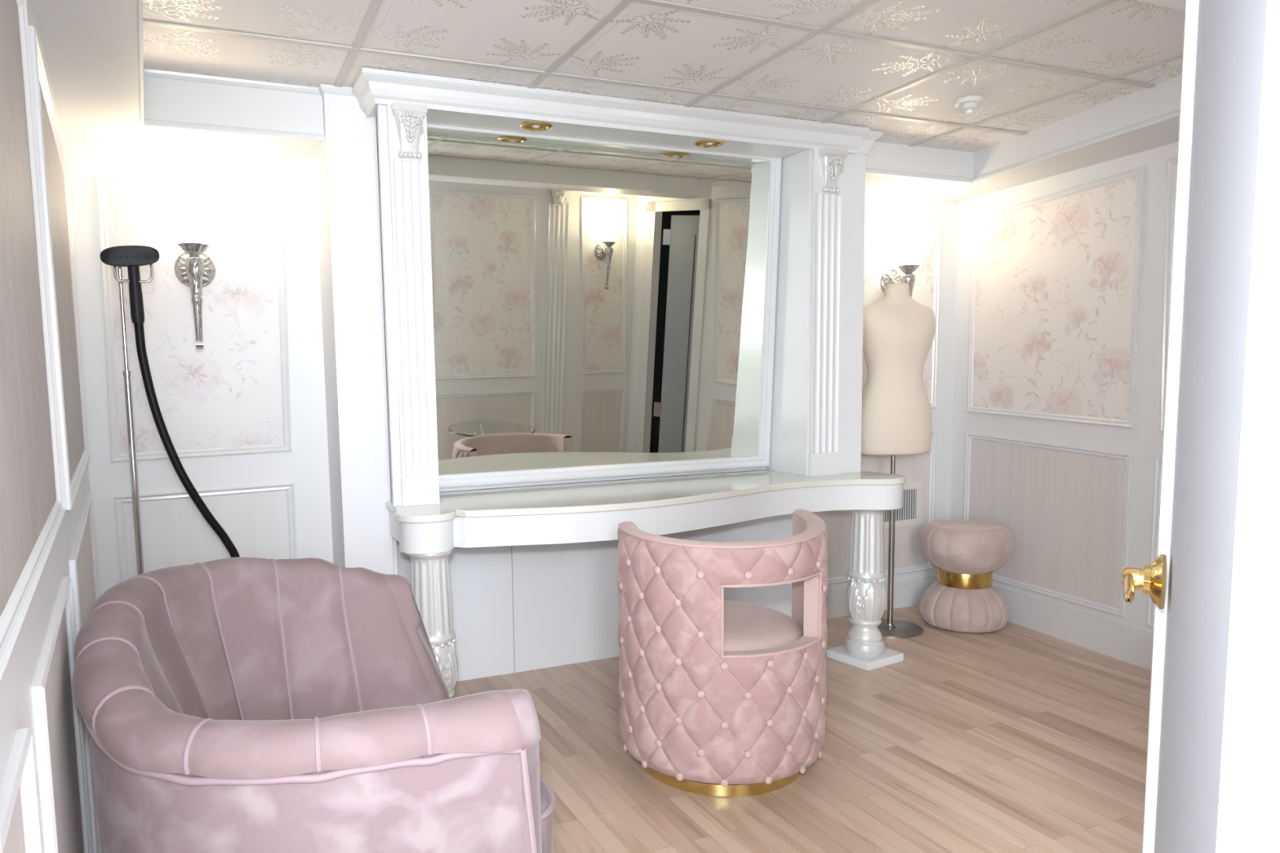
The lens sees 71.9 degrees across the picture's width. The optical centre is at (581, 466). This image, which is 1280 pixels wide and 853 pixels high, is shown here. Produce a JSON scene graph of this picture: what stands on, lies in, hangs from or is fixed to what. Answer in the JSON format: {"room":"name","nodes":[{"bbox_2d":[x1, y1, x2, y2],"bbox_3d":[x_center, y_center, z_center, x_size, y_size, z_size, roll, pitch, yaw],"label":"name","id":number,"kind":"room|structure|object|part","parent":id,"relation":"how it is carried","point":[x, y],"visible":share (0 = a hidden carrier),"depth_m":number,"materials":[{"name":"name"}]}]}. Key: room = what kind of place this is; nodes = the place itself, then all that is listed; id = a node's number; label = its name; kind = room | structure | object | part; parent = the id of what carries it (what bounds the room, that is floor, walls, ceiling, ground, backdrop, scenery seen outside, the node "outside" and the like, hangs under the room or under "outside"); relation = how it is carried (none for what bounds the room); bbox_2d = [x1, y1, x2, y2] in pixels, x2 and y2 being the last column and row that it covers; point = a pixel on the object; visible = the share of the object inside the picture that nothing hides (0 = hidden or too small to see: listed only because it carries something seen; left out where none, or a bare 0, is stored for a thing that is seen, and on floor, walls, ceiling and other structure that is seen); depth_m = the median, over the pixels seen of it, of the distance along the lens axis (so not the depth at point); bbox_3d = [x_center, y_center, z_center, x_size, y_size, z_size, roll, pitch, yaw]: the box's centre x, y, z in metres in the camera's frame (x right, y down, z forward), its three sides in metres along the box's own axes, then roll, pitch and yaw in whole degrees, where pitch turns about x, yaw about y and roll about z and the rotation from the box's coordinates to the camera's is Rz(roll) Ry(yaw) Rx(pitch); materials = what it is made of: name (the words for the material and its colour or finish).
{"room":"dressing room","nodes":[
{"label":"dressing room","id":0,"kind":"room"},
{"bbox_2d":[0,0,101,852],"bbox_3d":[-1.056,-0.039,1.731,0.073,2.204,3.039,-4,7,-27],"label":"wall","id":1,"kind":"structure","parent":0,"point":[49,576],"depth_m":1.35,"materials":[{"name":"white paint"}]},
{"bbox_2d":[0,834,1,852],"bbox_3d":[-0.349,0.092,0.340,0.208,2.204,0.100,-3,6,-23],"label":"trim","id":2,"kind":"structure","parent":1,"relation":"attached to","point":[0,834],"depth_m":0.43,"materials":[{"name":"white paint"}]},
{"bbox_3d":[-0.471,0.641,0.744,0.001,0.637,0.423,-4,7,-27],"label":"wainscot panel","id":3,"kind":"part","parent":1,"relation":"part of","materials":[{"name":"paper"}]},
{"bbox_3d":[-0.467,0.640,0.746,0.013,0.695,0.481,-4,7,-27],"label":"panel molding","id":4,"kind":"part","parent":1,"relation":"part of","materials":[{"name":"white paint"}]},
{"bbox_3d":[-0.676,-0.314,1.012,0.001,0.896,1.246,-4,7,-27],"label":"wallpaper panel","id":5,"kind":"part","parent":1,"relation":"part of","materials":[{"name":"paper"}]},
{"bbox_3d":[-0.672,-0.314,1.014,0.013,0.955,1.304,-4,7,-27],"label":"panel molding","id":6,"kind":"part","parent":1,"relation":"part of","materials":[{"name":"white paint"}]},
{"bbox_3d":[-1.343,-0.435,2.299,0.013,0.955,1.203,-4,7,-27],"label":"panel molding","id":7,"kind":"part","parent":1,"relation":"part of","materials":[{"name":"white paint"}]},
{"bbox_3d":[-1.348,-0.435,2.296,0.001,0.896,1.145,-4,7,-27],"label":"wallpaper panel","id":8,"kind":"part","parent":1,"relation":"part of","materials":[{"name":"beige paper"}]},
{"bbox_3d":[-0.805,0.579,1.393,0.013,0.695,0.662,-4,7,-27],"label":"panel molding","id":9,"kind":"part","parent":1,"relation":"part of","materials":[{"name":"white paint"}]},
{"bbox_3d":[-0.809,0.580,1.391,0.001,0.637,0.604,-4,7,-27],"label":"wainscot panel","id":10,"kind":"part","parent":1,"relation":"part of","materials":[{"name":"paper"}]},
{"bbox_3d":[-1.328,0.485,2.394,0.013,0.695,1.203,-4,7,-27],"label":"panel molding","id":11,"kind":"part","parent":1,"relation":"part of","materials":[{"name":"white paint"}]},
{"bbox_3d":[-1.332,0.485,2.391,0.001,0.637,1.145,-4,7,-27],"label":"wainscot panel","id":12,"kind":"part","parent":1,"relation":"part of","materials":[{"name":"paper"}]},
{"bbox_2d":[31,0,324,159],"bbox_3d":[-0.803,-1.066,1.716,0.895,0.167,3.020,-3,6,-23],"label":"beam","id":13,"kind":"structure","parent":1,"relation":"attached to","point":[91,47],"depth_m":2.79,"materials":[{"name":"white paint"}]},
{"bbox_2d":[137,0,324,141],"bbox_3d":[-0.594,-0.986,1.650,0.571,0.022,2.720,-3,6,-23],"label":"trim","id":14,"kind":"structure","parent":1,"relation":"attached to","point":[144,122],"depth_m":2.84,"materials":[{"name":"white paint"}]},
{"bbox_2d":[143,68,319,94],"bbox_3d":[-0.597,-1.135,1.634,0.571,0.020,2.720,-3,6,-23],"label":"trim","id":15,"kind":"structure","parent":1,"relation":"attached to","point":[147,73],"depth_m":2.87,"materials":[{"name":"white paint"}]},
{"bbox_2d":[63,139,958,596],"bbox_3d":[0.108,-0.276,3.838,4.100,2.204,0.073,-3,6,-23],"label":"wall","id":16,"kind":"structure","parent":0,"point":[243,412],"depth_m":3.21,"materials":[{"name":"white paint"}]},
{"bbox_2d":[158,211,224,347],"bbox_3d":[-1.329,-0.633,3.038,0.206,0.444,0.223,-3,6,-23],"label":"wall sconce","id":17,"kind":"object","parent":16,"relation":"attached to","point":[193,232],"visible":1,"depth_m":3.00,"materials":[{"name":"silver metal"}]},
{"bbox_3d":[-1.329,-0.803,3.012,0.206,0.100,0.206,-3,6,-23],"label":"lamp shade","id":18,"kind":"part","parent":17,"relation":"part of","materials":[{"name":"white glass"}]},
{"bbox_3d":[-1.367,-0.523,3.147,0.620,0.990,0.013,-3,6,-23],"label":"panel molding","id":19,"kind":"part","parent":16,"relation":"part of","materials":[{"name":"white paint"}]},
{"bbox_3d":[-1.369,-0.523,3.151,0.561,0.930,0.001,-3,6,-23],"label":"wallpaper panel","id":20,"kind":"part","parent":16,"relation":"part of","materials":[{"name":"white paper"}]},
{"bbox_3d":[-1.357,0.400,3.240,0.607,0.650,0.013,-3,6,-23],"label":"panel molding","id":21,"kind":"part","parent":16,"relation":"part of","materials":[{"name":"white paint"}]},
{"bbox_3d":[-1.359,0.400,3.244,0.548,0.592,0.001,-3,6,-23],"label":"wainscot panel","id":22,"kind":"part","parent":16,"relation":"part of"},
{"bbox_2d":[318,83,355,97],"bbox_3d":[-0.851,-1.280,3.118,0.184,0.025,0.339,-3,6,-23],"label":"trim","id":23,"kind":"structure","parent":16,"relation":"attached to","point":[323,88],"depth_m":2.96,"materials":[{"name":"white paint"}]},
{"bbox_2d":[314,93,394,574],"bbox_3d":[-0.833,-0.199,3.248,0.170,2.203,0.345,-3,6,-23],"label":"trim","id":24,"kind":"structure","parent":16,"relation":"attached to","point":[346,162],"depth_m":3.07,"materials":[{"name":"white paint"}]},
{"bbox_3d":[1.467,0.207,4.442,0.757,0.674,0.001,-3,6,-23],"label":"wainscot panel","id":25,"kind":"part","parent":16,"relation":"part of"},
{"bbox_2d":[826,575,937,618],"bbox_3d":[1.490,0.671,4.492,1.005,0.140,0.012,-3,6,-23],"label":"baseboard","id":26,"kind":"structure","parent":16,"relation":"attached to","point":[907,593],"depth_m":4.55,"materials":[{"name":"white paint"}]},
{"bbox_3d":[1.469,0.208,4.438,0.815,0.733,0.013,-3,6,-23],"label":"panel molding","id":27,"kind":"part","parent":16,"relation":"part of","materials":[{"name":"white paint"}]},
{"bbox_3d":[1.450,-0.742,4.344,0.754,0.904,0.001,-3,6,-23],"label":"wallpaper panel","id":28,"kind":"part","parent":16,"relation":"part of","materials":[{"name":"beige paper"}]},
{"bbox_2d":[882,481,922,529],"bbox_3d":[1.631,0.199,4.509,0.290,0.230,0.006,-3,6,-23],"label":"air vent","id":29,"kind":"object","parent":16,"relation":"in","point":[910,514],"visible":0.59,"depth_m":4.53,"materials":[{"name":"white plastic"}]},
{"bbox_3d":[1.452,-0.742,4.339,0.812,0.963,0.013,-3,6,-23],"label":"panel molding","id":30,"kind":"part","parent":16,"relation":"part of","materials":[{"name":"white paint"}]},
{"bbox_2d":[880,242,932,297],"bbox_3d":[1.578,-0.842,4.269,0.206,0.444,0.223,-3,6,-23],"label":"wall sconce","id":31,"kind":"object","parent":16,"relation":"attached to","point":[908,256],"visible":0.62,"depth_m":4.21,"materials":[{"name":"silver metal"}]},
{"bbox_3d":[1.561,-0.903,4.300,0.031,0.047,0.112,-3,6,-23],"label":"arm","id":32,"kind":"part","parent":31,"relation":"part of","materials":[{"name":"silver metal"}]},
{"bbox_3d":[1.578,-1.012,4.244,0.206,0.100,0.206,-3,6,-23],"label":"lamp shade","id":33,"kind":"part","parent":31,"relation":"part of","materials":[{"name":"white glass"}]},
{"bbox_2d":[142,0,1185,152],"bbox_3d":[0.821,-1.184,1.518,5.500,0.066,5.200,-3,6,-23],"label":"ceiling","id":34,"kind":"structure","parent":0,"point":[897,68],"depth_m":2.67,"materials":[{"name":"white paint"}]},
{"bbox_2d":[953,95,984,115],"bbox_3d":[1.421,-1.317,3.226,0.104,0.052,0.104,-3,6,-23],"label":"smoke detector","id":35,"kind":"object","parent":34,"relation":"attached to","point":[967,105],"visible":1,"depth_m":3.20,"materials":[{"name":"white plastic"}]},
{"bbox_2d":[1138,0,1185,10],"bbox_3d":[1.190,-1.150,1.872,2.250,0.099,0.350,-3,6,-23],"label":"trim","id":36,"kind":"structure","parent":34,"relation":"attached to","point":[1176,4],"depth_m":2.15,"materials":[{"name":"white paint"}]},
{"bbox_2d":[451,604,1151,852],"bbox_3d":[0.859,1.060,1.750,5.500,0.050,5.200,-3,6,-23],"label":"floor","id":37,"kind":"structure","parent":0,"point":[1014,738],"depth_m":2.75,"materials":[{"name":"brown wood"}]},
{"bbox_2d":[99,245,239,575],"bbox_3d":[-1.322,0.129,2.842,0.412,1.650,0.260,-3,6,-23],"label":"steamer","id":38,"kind":"object","parent":37,"relation":"on","point":[132,257],"visible":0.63,"depth_m":2.81,"materials":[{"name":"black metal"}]},
{"bbox_2d":[71,557,555,852],"bbox_3d":[-0.513,0.641,1.752,0.818,0.829,0.966,-3,6,-23],"label":"barrel armchair","id":39,"kind":"object","parent":37,"relation":"on","point":[230,704],"visible":1,"depth_m":1.40,"materials":[{"name":"fabric"}]},
{"bbox_3d":[-0.393,0.579,2.193,0.128,0.618,0.231,-3,6,-23],"label":"arm","id":40,"kind":"part","parent":39,"relation":"part of","materials":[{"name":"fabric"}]},
{"bbox_3d":[-0.111,0.656,1.532,0.063,0.591,0.235,-3,6,-23],"label":"arm","id":41,"kind":"part","parent":39,"relation":"part of","materials":[{"name":"fabric"}]},
{"bbox_2d":[539,777,553,852],"bbox_3d":[-0.433,0.678,1.791,0.630,0.165,0.662,-3,6,-23],"label":"seat cushion","id":42,"kind":"object","parent":39,"relation":"on","point":[546,792],"depth_m":1.63,"materials":[{"name":"fabric"}]},
{"bbox_2d":[351,66,906,698],"bbox_3d":[0.262,-0.235,3.419,2.141,2.202,0.769,-3,6,-23],"label":"table","id":43,"kind":"object","parent":37,"relation":"on","point":[601,318],"visible":0.84,"depth_m":3.50,"materials":[{"name":"white paint"}]},
{"bbox_3d":[-0.498,0.430,2.920,0.158,0.320,0.154,-3,6,-23],"label":"column leg","id":44,"kind":"part","parent":43,"relation":"part of","materials":[{"name":"white paint"}]},
{"bbox_3d":[-0.496,0.670,2.944,0.165,0.177,0.164,-3,6,-23],"label":"carved bulb","id":45,"kind":"part","parent":43,"relation":"part of","materials":[{"name":"white paint"}]},
{"bbox_2d":[520,121,551,131],"bbox_3d":[-0.162,-1.218,3.150,0.116,0.012,0.116,-3,6,-23],"label":"recessed light","id":46,"kind":"object","parent":43,"relation":"attached to","point":[527,126],"visible":1,"depth_m":3.15,"materials":[{"name":"gold metal"}]},
{"bbox_3d":[-0.162,-1.218,3.150,0.028,0.012,0.028,-3,6,-23],"label":"bulb","id":47,"kind":"part","parent":46,"relation":"part of","materials":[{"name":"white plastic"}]},
{"bbox_3d":[0.124,0.443,3.802,2.020,0.780,0.018,-3,6,-23],"label":"modesty panel","id":48,"kind":"part","parent":43,"relation":"part of","materials":[{"name":"white"}]},
{"bbox_2d":[426,124,782,488],"bbox_3d":[0.120,-0.625,3.511,1.564,1.347,0.113,-3,6,-23],"label":"mirror","id":49,"kind":"object","parent":43,"relation":"on","point":[604,309],"depth_m":3.50,"materials":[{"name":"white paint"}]},
{"bbox_3d":[0.239,-1.282,3.293,2.117,0.092,0.217,-3,6,-23],"label":"cornice","id":50,"kind":"part","parent":43,"relation":"part of","materials":[{"name":"white paint"}]},
{"bbox_2d":[385,470,906,523],"bbox_3d":[0.310,0.093,3.383,2.104,0.024,0.609,-3,6,-23],"label":"countertop","id":51,"kind":"structure","parent":43,"relation":"on","point":[643,493],"depth_m":3.24,"materials":[{"name":"white stone"}]},
{"bbox_2d":[694,139,724,147],"bbox_3d":[0.500,-1.257,3.427,0.116,0.012,0.116,-3,6,-23],"label":"recessed light","id":52,"kind":"object","parent":43,"relation":"attached to","point":[702,143],"visible":1,"depth_m":3.42,"materials":[{"name":"gold metal"}]},
{"bbox_3d":[0.500,-1.257,3.427,0.028,0.012,0.028,-3,6,-23],"label":"bulb","id":53,"kind":"part","parent":52,"relation":"part of","materials":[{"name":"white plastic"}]},
{"bbox_3d":[0.971,-0.647,3.861,0.284,1.326,0.445,-3,6,-23],"label":"post","id":54,"kind":"part","parent":43,"relation":"part of","materials":[{"name":"white paint"}]},
{"bbox_3d":[1.200,0.321,3.706,0.158,0.320,0.154,-3,6,-23],"label":"column leg","id":55,"kind":"part","parent":43,"relation":"part of","materials":[{"name":"white paint"}]},
{"bbox_3d":[1.201,0.561,3.729,0.165,0.177,0.164,-3,6,-23],"label":"carved bulb","id":56,"kind":"part","parent":43,"relation":"part of","materials":[{"name":"white paint"}]},
{"bbox_2d":[617,508,827,797],"bbox_3d":[0.441,0.543,2.746,0.641,0.787,0.607,-3,6,-23],"label":"swivel chair","id":57,"kind":"object","parent":37,"relation":"on","point":[719,697],"visible":1,"depth_m":2.50,"materials":[{"name":"pink fabric"}]},
{"bbox_3d":[0.429,0.523,2.777,0.505,0.107,0.536,-3,6,-23],"label":"seat","id":58,"kind":"part","parent":57,"relation":"part of","materials":[{"name":"pink fabric"}]},
{"bbox_2d":[861,283,935,638],"bbox_3d":[1.456,-0.031,4.106,0.313,1.616,0.323,3,7,36],"label":"dress form","id":59,"kind":"object","parent":37,"relation":"on","point":[899,331],"visible":0.91,"depth_m":3.99,"materials":[{"name":"beige fabric"}]},
{"bbox_2d":[919,519,1013,632],"bbox_3d":[1.842,0.518,4.231,0.412,0.482,0.413,-3,6,-23],"label":"stool","id":60,"kind":"object","parent":37,"relation":"on","point":[966,553],"visible":1,"depth_m":4.10,"materials":[{"name":"fabric"}]},
{"bbox_2d":[919,582,1009,632],"bbox_3d":[1.844,0.657,4.245,0.397,0.203,0.401,-3,6,-23],"label":"cushion","id":61,"kind":"object","parent":60,"relation":"on","point":[964,607],"depth_m":4.11,"materials":[{"name":"fabric"}]},
{"bbox_2d":[919,519,1013,573],"bbox_3d":[1.840,0.387,4.217,0.412,0.214,0.413,-3,6,-23],"label":"cushion","id":62,"kind":"object","parent":60,"relation":"on","point":[955,546],"depth_m":4.07,"materials":[{"name":"fabric"}]},
{"bbox_2d":[950,142,1177,633],"bbox_3d":[2.161,-0.323,3.955,0.073,2.204,1.470,-3,6,-17],"label":"wall","id":63,"kind":"structure","parent":0,"point":[1064,282],"depth_m":3.89,"materials":[{"name":"white paint"}]},
{"bbox_2d":[865,74,1182,201],"bbox_3d":[1.829,-1.310,3.482,1.100,0.132,1.820,-3,6,-23],"label":"trim","id":64,"kind":"structure","parent":63,"relation":"attached to","point":[1164,98],"depth_m":3.72,"materials":[{"name":"white paint"}]},
{"bbox_3d":[2.121,0.230,4.089,0.001,0.665,0.897,-3,6,-17],"label":"wainscot panel","id":65,"kind":"part","parent":63,"relation":"part of","materials":[{"name":"paper"}]},
{"bbox_3d":[2.116,0.230,4.088,0.013,0.724,0.955,-3,6,-17],"label":"panel molding","id":66,"kind":"part","parent":63,"relation":"part of","materials":[{"name":"white paint"}]},
{"bbox_3d":[2.104,-0.717,3.994,0.001,0.979,0.896,-3,6,-17],"label":"wallpaper panel","id":67,"kind":"part","parent":63,"relation":"part of","materials":[{"name":"paper"}]},
{"bbox_3d":[2.099,-0.717,3.992,0.013,1.039,0.954,-3,6,-17],"label":"panel molding","id":68,"kind":"part","parent":63,"relation":"part of","materials":[{"name":"white paint"}]},
{"bbox_2d":[992,585,1153,670],"bbox_3d":[2.151,0.701,4.048,0.012,0.150,1.380,-3,6,-17],"label":"baseboard","id":69,"kind":"structure","parent":63,"relation":"attached to","point":[1126,643],"depth_m":3.87,"materials":[{"name":"white paint"}]},
{"bbox_3d":[2.315,0.316,3.451,0.013,0.692,0.180,-3,6,-17],"label":"panel molding","id":70,"kind":"part","parent":63,"relation":"part of","materials":[{"name":"white paint"}]},
{"bbox_3d":[2.297,-0.648,3.357,0.013,1.070,0.192,-3,6,-17],"label":"panel molding","id":71,"kind":"part","parent":63,"relation":"part of","materials":[{"name":"white paint"}]},
{"bbox_3d":[2.302,-0.649,3.358,0.001,1.009,0.133,-3,6,-17],"label":"wallpaper panel","id":72,"kind":"part","parent":63,"relation":"part of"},
{"bbox_2d":[1225,0,1279,852],"bbox_3d":[0.425,0.073,0.404,0.196,2.204,0.100,3,7,37],"label":"trim","id":73,"kind":"structure","parent":0,"point":[1253,823],"depth_m":0.47,"materials":[{"name":"white paint"}]},
{"bbox_2d":[1121,0,1277,852],"bbox_3d":[0.556,0.111,0.820,0.086,2.022,0.707,3,7,31],"label":"door","id":74,"kind":"structure","parent":73,"relation":"attached to","point":[1193,582],"depth_m":0.70,"materials":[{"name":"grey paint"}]},
{"bbox_3d":[0.663,0.144,1.067,0.012,0.027,0.092,3,7,31],"label":"lever","id":75,"kind":"part","parent":74,"relation":"part of","materials":[{"name":"gold metal"}]}
]}

